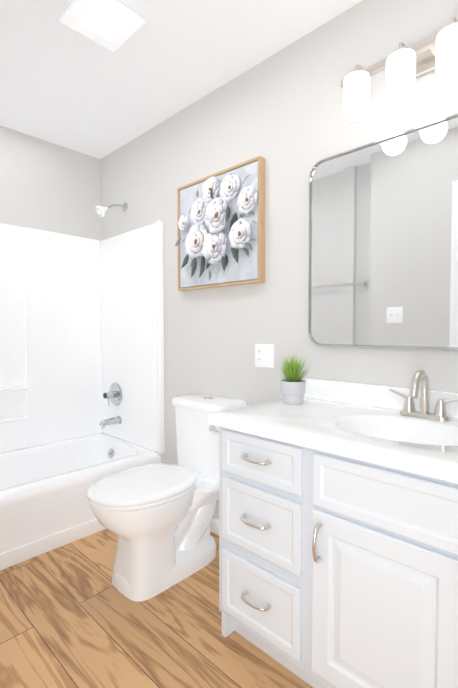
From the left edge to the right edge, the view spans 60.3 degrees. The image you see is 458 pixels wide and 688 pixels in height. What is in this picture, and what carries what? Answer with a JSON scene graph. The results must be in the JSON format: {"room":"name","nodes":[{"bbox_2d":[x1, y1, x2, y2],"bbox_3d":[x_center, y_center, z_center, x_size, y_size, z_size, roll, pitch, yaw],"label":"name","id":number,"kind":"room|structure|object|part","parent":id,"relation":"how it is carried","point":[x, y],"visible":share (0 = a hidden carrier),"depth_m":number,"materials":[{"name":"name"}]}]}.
{"room":"bathroom","nodes":[
{"label":"bathroom","id":0,"kind":"room"},
{"bbox_2d":[0,125,100,239],"bbox_3d":[-1.580,-0.170,2.503,0.100,2.446,1.624,2,3,44],"label":"wall","id":1,"kind":"structure","parent":0,"point":[48,186],"depth_m":2.74,"materials":[{"name":"grey paint"}]},
{"bbox_2d":[0,529,312,687],"bbox_3d":[-0.525,1.142,0.649,4.250,0.050,3.100,2,3,44],"label":"floor","id":2,"kind":"structure","parent":0,"point":[71,616],"depth_m":1.48,"materials":[{"name":"wood"}]},
{"bbox_2d":[0,220,164,569],"bbox_3d":[-1.221,0.149,2.238,0.796,1.827,1.520,2,3,44],"label":"bathtub","id":3,"kind":"object","parent":2,"relation":"on","point":[81,365],"visible":0.96,"depth_m":2.67,"materials":[{"name":"white plastic"}]},
{"bbox_2d":[0,416,27,423],"bbox_3d":[-1.512,0.497,2.465,0.038,0.025,0.473,2,3,44],"label":"shelf","id":4,"kind":"object","parent":3,"relation":"attached to","point":[3,419],"depth_m":2.57,"materials":[{"name":"white plastic"}]},
{"bbox_2d":[0,385,28,392],"bbox_3d":[-1.503,0.295,2.450,0.063,0.030,0.473,2,3,44],"label":"shelf","id":5,"kind":"object","parent":3,"relation":"attached to","point":[3,388],"depth_m":2.56,"materials":[{"name":"white plastic"}]},
{"bbox_3d":[-0.850,0.553,2.797,0.050,0.053,0.151,2,3,44],"label":"spout","id":6,"kind":"part","parent":3,"relation":"part of","materials":[{"name":"silver metal"}]},
{"bbox_3d":[-0.829,0.366,2.871,0.170,0.170,0.016,2,3,44],"label":"valve plate","id":7,"kind":"part","parent":3,"relation":"part of","materials":[{"name":"silver metal"}]},
{"bbox_2d":[87,393,247,601],"bbox_3d":[-0.296,0.679,1.888,0.398,0.792,0.761,2,3,44],"label":"toilet","id":8,"kind":"object","parent":2,"relation":"on","point":[156,518],"visible":0.98,"depth_m":1.77,"materials":[{"name":"white ceramic"}]},
{"bbox_3d":[-0.386,0.655,1.796,0.380,0.018,0.497,2,3,44],"label":"seat","id":9,"kind":"part","parent":8,"relation":"part of","materials":[{"name":"white plastic"}]},
{"bbox_3d":[-0.388,0.629,1.794,0.388,0.028,0.501,2,3,44],"label":"seat lid","id":10,"kind":"part","parent":8,"relation":"part of","materials":[{"name":"white plastic"}]},
{"bbox_3d":[-0.382,0.872,1.808,0.372,0.412,0.495,2,3,44],"label":"bowl","id":11,"kind":"part","parent":8,"relation":"part of","materials":[{"name":"white ceramic"}]},
{"bbox_3d":[-0.107,0.501,2.082,0.370,0.336,0.194,2,3,44],"label":"tank","id":12,"kind":"part","parent":8,"relation":"part of","materials":[{"name":"white ceramic"}]},
{"bbox_3d":[-0.108,0.309,2.074,0.394,0.046,0.214,2,3,44],"label":"tank lid","id":13,"kind":"part","parent":8,"relation":"part of","materials":[{"name":"white ceramic"}]},
{"bbox_2d":[208,370,457,687],"bbox_3d":[0.566,0.595,1.192,1.257,1.007,0.576,2,3,44],"label":"bathroom vanity","id":14,"kind":"object","parent":2,"relation":"on","point":[338,534],"visible":0.94,"depth_m":1.14,"materials":[{"name":"white paint"}]},
{"bbox_3d":[0.080,0.848,1.296,0.114,0.012,0.039,2,3,44],"label":"handle","id":15,"kind":"part","parent":14,"relation":"part of","materials":[{"name":"silver metal"}]},
{"bbox_3d":[0.080,0.584,1.287,0.114,0.012,0.039,2,3,44],"label":"handle","id":16,"kind":"part","parent":14,"relation":"part of","materials":[{"name":"silver metal"}]},
{"bbox_3d":[0.080,0.377,1.280,0.114,0.012,0.039,2,3,44],"label":"handle","id":17,"kind":"part","parent":14,"relation":"part of","materials":[{"name":"silver metal"}]},
{"bbox_3d":[0.100,0.853,1.317,0.333,0.222,0.018,2,3,44],"label":"drawer","id":18,"kind":"part","parent":14,"relation":"part of","materials":[{"name":"white paint"}]},
{"bbox_3d":[0.100,0.589,1.308,0.333,0.220,0.018,2,3,44],"label":"drawer","id":19,"kind":"part","parent":14,"relation":"part of","materials":[{"name":"white paint"}]},
{"bbox_3d":[0.100,0.382,1.301,0.333,0.145,0.018,2,3,44],"label":"drawer","id":20,"kind":"part","parent":14,"relation":"part of","materials":[{"name":"white paint"}]},
{"bbox_3d":[0.251,0.569,1.123,0.013,0.113,0.039,2,3,44],"label":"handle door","id":21,"kind":"part","parent":14,"relation":"part of","materials":[{"name":"silver metal"}]},
{"bbox_2d":[208,397,457,483],"bbox_3d":[0.572,0.324,1.189,1.257,0.136,0.558,2,3,44],"label":"countertop","id":22,"kind":"structure","parent":14,"relation":"on","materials":[{"name":"white stone"}]},
{"bbox_2d":[271,353,311,404],"bbox_3d":[0.254,0.134,1.613,0.208,0.214,0.202,2,3,44],"label":"plant","id":23,"kind":"object","parent":22,"relation":"on","point":[293,384],"visible":1,"depth_m":1.57,"materials":[{"name":"green plant"}]},
{"bbox_3d":[0.261,0.195,1.610,0.102,0.092,0.102,2,3,44],"label":"pot","id":24,"kind":"part","parent":23,"relation":"part of","materials":[{"name":"grey ceramic"}]},
{"bbox_2d":[389,370,457,420],"bbox_3d":[0.637,0.169,1.315,0.249,0.165,0.148,2,3,44],"label":"faucet","id":25,"kind":"object","parent":22,"relation":"on","point":[420,378],"depth_m":1.33,"materials":[{"name":"silver metal"}]},
{"bbox_3d":[0.392,0.731,1.032,0.396,0.486,0.018,2,3,44],"label":"door","id":26,"kind":"part","parent":14,"relation":"part of","materials":[{"name":"white paint"}]},
{"bbox_2d":[0,0,361,158],"bbox_3d":[-0.525,-1.352,0.564,4.250,0.050,3.100,2,3,44],"label":"ceiling","id":27,"kind":"structure","parent":0,"point":[62,84],"depth_m":1.91,"materials":[{"name":"white paint"}]},
{"bbox_2d":[59,0,144,51],"bbox_3d":[-0.520,-1.339,1.617,0.250,0.047,0.250,2,3,44],"label":"ceiling vent","id":28,"kind":"object","parent":27,"relation":"in","point":[113,25],"visible":1,"depth_m":1.61,"materials":[{"name":"white"}]},
{"bbox_2d":[100,0,457,518],"bbox_3d":[0.189,-0.153,2.000,3.350,2.446,0.100,2,3,44],"label":"wall","id":29,"kind":"structure","parent":0,"point":[281,112],"depth_m":1.88,"materials":[{"name":"grey paint"}]},
{"bbox_2d":[96,203,126,216],"bbox_3d":[-0.809,-0.928,2.710,0.074,0.136,0.218,2,3,44],"label":"shower head","id":30,"kind":"object","parent":29,"relation":"attached to","point":[100,211],"visible":1,"depth_m":2.66},
{"bbox_3d":[-0.785,-0.949,2.735,0.015,0.055,0.147,2,3,44],"label":"arm","id":31,"kind":"part","parent":30,"relation":"part of"},
{"bbox_2d":[210,517,218,534],"bbox_3d":[0.436,1.038,1.724,2.356,0.085,0.014,2,3,44],"label":"baseboard","id":32,"kind":"structure","parent":29,"relation":"attached to","point":[214,525],"depth_m":2.21,"materials":[{"name":"white wood"}]},
{"bbox_2d":[175,156,264,290],"bbox_3d":[-0.074,-0.608,2.111,0.630,0.600,0.080,2,3,44],"label":"picture","id":33,"kind":"object","parent":29,"relation":"attached to","point":[220,242],"visible":1,"depth_m":2.04,"materials":[{"name":"beige wood"}]},
{"bbox_3d":[-0.285,-0.616,2.338,0.012,0.576,0.044,2,3,44],"label":"frame","id":34,"kind":"part","parent":33,"relation":"part of","materials":[{"name":"beige wood"}]},
{"bbox_3d":[-0.064,-0.902,2.116,0.625,0.012,0.044,2,3,44],"label":"frame","id":35,"kind":"part","parent":33,"relation":"part of","materials":[{"name":"beige wood"}]},
{"bbox_3d":[-0.064,-0.315,2.136,0.625,0.012,0.044,2,3,44],"label":"frame","id":36,"kind":"part","parent":33,"relation":"part of","materials":[{"name":"beige wood"}]},
{"bbox_3d":[0.158,-0.601,1.914,0.012,0.576,0.044,2,3,44],"label":"frame","id":37,"kind":"part","parent":33,"relation":"part of","materials":[{"name":"beige wood"}]},
{"bbox_2d":[255,344,273,367],"bbox_3d":[0.171,0.058,1.943,0.116,0.114,0.018,2,3,44],"label":"outlet","id":38,"kind":"object","parent":29,"relation":"attached to","point":[264,355],"visible":1,"depth_m":1.94,"materials":[{"name":"white plastic"}]},
{"bbox_2d":[301,377,457,417],"bbox_3d":[0.757,0.209,1.379,1.257,0.085,0.023,2,3,44],"label":"backsplash","id":39,"kind":"structure","parent":29,"relation":"attached to","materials":[{"name":"white stone"}]},
{"bbox_2d":[308,113,457,348],"bbox_3d":[0.725,-0.379,1.388,1.020,0.790,0.026,2,3,44],"label":"mirror","id":40,"kind":"object","parent":29,"relation":"attached to","point":[383,245],"visible":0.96,"depth_m":1.50,"materials":[{"name":"clear glass"}]},
{"bbox_2d":[341,16,457,120],"bbox_3d":[0.669,-0.945,1.310,0.660,0.244,0.190,2,3,44],"label":"sconce","id":41,"kind":"object","parent":29,"relation":"attached to","point":[404,65],"visible":1,"depth_m":1.31,"materials":[{"name":"white glass"}]},
{"bbox_3d":[0.465,-0.899,1.439,0.092,0.144,0.092,2,3,44],"label":"lamp shade","id":42,"kind":"part","parent":41,"relation":"part of","materials":[{"name":"white glass"}]},
{"bbox_2d":[350,68,363,72],"bbox_3d":[0.465,-0.968,1.437,0.052,0.040,0.052,2,3,44],"label":"socket","id":43,"kind":"object","parent":41,"relation":"attached to","point":[357,70],"depth_m":1.41,"materials":[{"name":"silver metal"}]},
{"bbox_2d":[393,46,407,52],"bbox_3d":[0.579,-0.964,1.328,0.052,0.040,0.052,2,3,44],"label":"socket","id":44,"kind":"object","parent":41,"relation":"attached to","point":[404,49],"depth_m":1.30,"materials":[{"name":"silver metal"}]},
{"bbox_3d":[0.579,-0.895,1.331,0.092,0.144,0.092,2,3,44],"label":"lamp shade","id":45,"kind":"part","parent":41,"relation":"part of","materials":[{"name":"white glass"}]},
{"bbox_3d":[0.704,-1.013,1.344,0.024,0.024,0.050,2,3,44],"label":"post","id":46,"kind":"part","parent":41,"relation":"part of","materials":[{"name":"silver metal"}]},
{"bbox_3d":[0.692,-0.892,1.222,0.092,0.144,0.092,2,3,44],"label":"lamp shade","id":47,"kind":"part","parent":41,"relation":"part of","materials":[{"name":"white glass"}]}
]}

